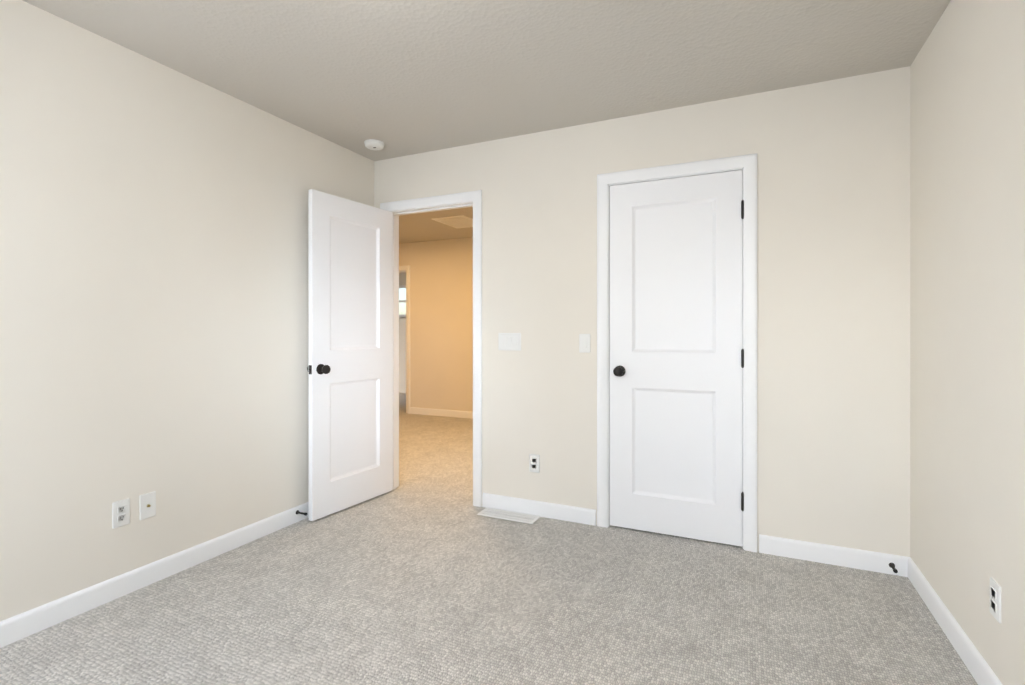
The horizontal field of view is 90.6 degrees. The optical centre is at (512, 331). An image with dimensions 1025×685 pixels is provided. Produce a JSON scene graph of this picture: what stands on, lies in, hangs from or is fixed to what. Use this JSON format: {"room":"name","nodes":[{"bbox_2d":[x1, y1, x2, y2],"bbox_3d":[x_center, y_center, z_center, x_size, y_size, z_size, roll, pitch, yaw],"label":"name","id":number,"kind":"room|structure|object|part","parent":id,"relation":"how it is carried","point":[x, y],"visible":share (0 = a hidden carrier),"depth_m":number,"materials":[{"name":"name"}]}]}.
{"room":"empty bedroom","nodes":[
{"label":"empty bedroom","id":0,"kind":"room"},
{"bbox_2d":[0,0,373,620],"bbox_3d":[-1.845,-0.050,2.152,0.115,2.440,3.865,0,0,25],"label":"wall","id":1,"kind":"structure","parent":0,"point":[154,308],"depth_m":2.31,"materials":[{"name":"paint"}]},
{"bbox_2d":[112,498,129,528],"bbox_3d":[-1.733,0.805,2.247,0.008,0.114,0.070,0,0,25],"label":"electrical outlet","id":2,"kind":"object","parent":1,"relation":"attached to","point":[120,513],"visible":1,"depth_m":2.24,"materials":[{"name":"white plastic"}]},
{"bbox_2d":[139,491,155,519],"bbox_3d":[-1.683,0.805,2.345,0.016,0.114,0.070,0,0,25],"label":"outlet","id":3,"kind":"object","parent":1,"relation":"attached to","point":[147,505],"visible":1,"depth_m":2.34,"materials":[{"name":"white plastic"}]},
{"bbox_2d":[0,502,308,647],"bbox_3d":[-1.811,1.124,2.073,0.013,0.093,3.750,0,0,25],"label":"baseboard","id":4,"kind":"structure","parent":1,"relation":"attached to","point":[13,629],"depth_m":2.29,"materials":[{"name":"white wood"}]},
{"bbox_2d":[296,510,306,515],"bbox_3d":[-1.288,1.110,3.099,0.076,0.025,0.025,0,0,25],"label":"door stop","id":5,"kind":"object","parent":4,"relation":"attached to","point":[302,513],"visible":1,"depth_m":3.10,"materials":[{"name":"black metal"}]},
{"bbox_2d":[307,189,392,520],"bbox_3d":[-1.066,0.143,3.405,0.167,2.030,0.707,0,0,30],"label":"entry door","id":6,"kind":"structure","parent":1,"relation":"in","point":[350,260],"depth_m":3.36,"materials":[{"name":"white wood"}]},
{"bbox_3d":[-1.216,0.233,3.143,0.167,0.066,0.102,0,0,30],"label":"entry door knob set","id":7,"kind":"part","parent":6,"relation":"part of","materials":[{"name":"black metal"}]},
{"bbox_2d":[399,272,405,392],"bbox_3d":[-1.505,-0.052,9.425,3.200,2.440,0.115,0,0,25],"label":"wall","id":8,"kind":"structure","parent":0,"point":[402,348],"depth_m":9.63,"materials":[{"name":"paint"}]},
{"bbox_2d":[399,285,405,317],"bbox_3d":[-2.141,-0.573,9.719,0.940,0.622,0.115,0,0,25],"label":"room window","id":9,"kind":"structure","parent":8,"relation":"in","point":[400,301],"depth_m":9.67,"materials":[{"name":"white plastic"}]},
{"bbox_2d":[399,237,472,411],"bbox_3d":[-0.532,-0.051,6.883,4.430,2.440,0.115,0,0,25],"label":"wall","id":10,"kind":"structure","parent":0,"point":[441,324],"depth_m":7.03,"materials":[{"name":"paint"}]},
{"bbox_2d":[399,265,409,413],"bbox_3d":[-1.858,0.110,7.422,0.862,2.117,0.017,0,0,25],"label":"door frame","id":11,"kind":"structure","parent":10,"relation":"attached to","point":[406,268],"depth_m":7.25,"materials":[{"name":"white wood"}]},
{"bbox_2d":[410,407,472,418],"bbox_3d":[-0.055,1.122,6.592,3.090,0.093,0.013,0,0,25],"label":"baseboard","id":12,"kind":"structure","parent":10,"relation":"attached to","point":[443,412],"depth_m":7.01,"materials":[{"name":"white wood"}]},
{"bbox_2d":[23,0,950,243],"bbox_3d":[-1.326,-1.331,4.531,7.860,0.120,8.850,0,0,25],"label":"ceiling","id":13,"kind":"structure","parent":0,"point":[399,78],"depth_m":2.32,"materials":[{"name":"grey paint"}]},
{"bbox_2d":[364,139,384,149],"bbox_3d":[-0.929,-1.251,3.411,0.132,0.038,0.132,0,0,25],"label":"smoke detector","id":14,"kind":"object","parent":13,"relation":"attached to","point":[372,144],"visible":1,"depth_m":3.37,"materials":[{"name":"white plastic"}]},
{"bbox_2d":[432,215,472,227],"bbox_3d":[-0.607,-1.267,5.862,0.420,0.009,0.560,0,0,25],"label":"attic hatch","id":15,"kind":"object","parent":13,"relation":"in","point":[461,221],"visible":0.85,"depth_m":5.81,"materials":[{"name":"white"}]},
{"bbox_2d":[0,393,977,684],"bbox_3d":[-1.365,1.220,4.550,7.945,0.100,8.850,0,0,25],"label":"floor","id":16,"kind":"structure","parent":0,"point":[424,573],"depth_m":2.10,"materials":[{"name":"carpet"}]},
{"bbox_2d":[477,507,540,523],"bbox_3d":[-0.025,1.165,3.212,0.385,0.008,0.135,0,0,25],"label":"floor air vent","id":17,"kind":"object","parent":16,"relation":"on","point":[510,515],"visible":1,"depth_m":3.20,"materials":[{"name":"silver metal"}]},
{"bbox_2d":[374,66,909,556],"bbox_3d":[0.460,-0.050,3.152,3.230,2.440,0.115,0,0,25],"label":"wall","id":18,"kind":"structure","parent":0,"point":[832,312],"depth_m":2.67,"materials":[{"name":"paint"}]},
{"bbox_2d":[380,190,481,506],"bbox_3d":[-0.567,0.111,3.619,0.847,2.117,0.134,0,0,25],"label":"door frame","id":19,"kind":"structure","parent":18,"relation":"attached to","point":[475,197],"depth_m":3.43,"materials":[{"name":"white wood"}]},
{"bbox_2d":[498,333,520,350],"bbox_3d":[-0.020,0.065,3.305,0.162,0.114,0.012,0,0,25],"label":"light switch","id":20,"kind":"object","parent":18,"relation":"attached to","point":[509,341],"visible":1,"depth_m":3.30,"materials":[{"name":"white plastic"}]},
{"bbox_2d":[529,454,539,472],"bbox_3d":[0.139,0.840,3.233,0.070,0.114,0.008,0,0,25],"label":"electrical outlet","id":21,"kind":"object","parent":18,"relation":"attached to","point":[534,462],"visible":1,"depth_m":3.23,"materials":[{"name":"white plastic"}]},
{"bbox_2d":[482,493,595,525],"bbox_3d":[0.153,1.123,3.224,0.772,0.093,0.013,0,0,25],"label":"baseboard","id":22,"kind":"structure","parent":18,"relation":"attached to","point":[554,511],"depth_m":3.20,"materials":[{"name":"white wood"}]},
{"bbox_2d":[579,334,589,352],"bbox_3d":[0.440,0.070,3.092,0.070,0.114,0.012,0,0,25],"label":"light switch","id":23,"kind":"object","parent":18,"relation":"attached to","point":[584,343],"visible":1,"depth_m":3.09,"materials":[{"name":"white plastic"}]},
{"bbox_2d":[610,170,741,545],"bbox_3d":[0.917,0.143,2.899,0.723,2.030,0.035,0,0,25],"label":"closet door","id":24,"kind":"structure","parent":18,"relation":"in","point":[675,353],"depth_m":2.88,"materials":[{"name":"white wood"}]},
{"bbox_2d":[613,365,625,376],"bbox_3d":[0.629,0.233,3.032,0.102,0.066,0.167,0,0,25],"label":"door knob set","id":25,"kind":"object","parent":24,"relation":"attached to","point":[619,371],"visible":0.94,"depth_m":2.95,"materials":[{"name":"black metal"}]},
{"bbox_2d":[597,153,756,551],"bbox_3d":[0.933,0.138,2.934,0.766,2.065,0.119,0,0,25],"label":"door frame","id":26,"kind":"structure","parent":18,"relation":"in","point":[742,169],"depth_m":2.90,"materials":[{"name":"white wood"}]},
{"bbox_2d":[741,200,743,510],"bbox_3d":[1.244,0.128,2.737,0.016,1.674,0.045,0,0,25],"label":"closet door hinges","id":27,"kind":"object","parent":18,"relation":"attached to","point":[742,356],"visible":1,"depth_m":2.72,"materials":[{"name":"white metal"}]},
{"bbox_2d":[759,534,908,576],"bbox_3d":[1.604,1.124,2.554,0.650,0.093,0.013,0,0,25],"label":"baseboard","id":28,"kind":"structure","parent":18,"relation":"attached to","point":[873,561],"depth_m":2.54,"materials":[{"name":"white wood"}]},
{"bbox_2d":[889,563,897,572],"bbox_3d":[1.813,1.125,2.410,0.025,0.025,0.072,0,0,25],"label":"door stop","id":29,"kind":"object","parent":28,"relation":"attached to","point":[892,566],"visible":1,"depth_m":2.41,"materials":[{"name":"black rubber"}]},
{"bbox_2d":[910,0,1024,684],"bbox_3d":[1.367,-0.049,1.128,0.115,2.440,4.700,0,0,25],"label":"wall","id":30,"kind":"structure","parent":0,"point":[967,304],"depth_m":1.76,"materials":[{"name":"paint"}]},
{"bbox_2d":[908,557,1002,684],"bbox_3d":[1.110,1.125,0.724,0.013,0.093,3.750,0,0,25],"label":"baseboard","id":31,"kind":"structure","parent":30,"relation":"attached to","point":[976,663],"depth_m":1.89,"materials":[{"name":"white wood"}]},
{"bbox_2d":[990,577,1000,623],"bbox_3d":[1.512,0.841,1.590,0.008,0.114,0.070,0,0,25],"label":"electrical outlet","id":32,"kind":"object","parent":30,"relation":"attached to","point":[995,599],"visible":1,"depth_m":1.58,"materials":[{"name":"white plastic"}]}
]}

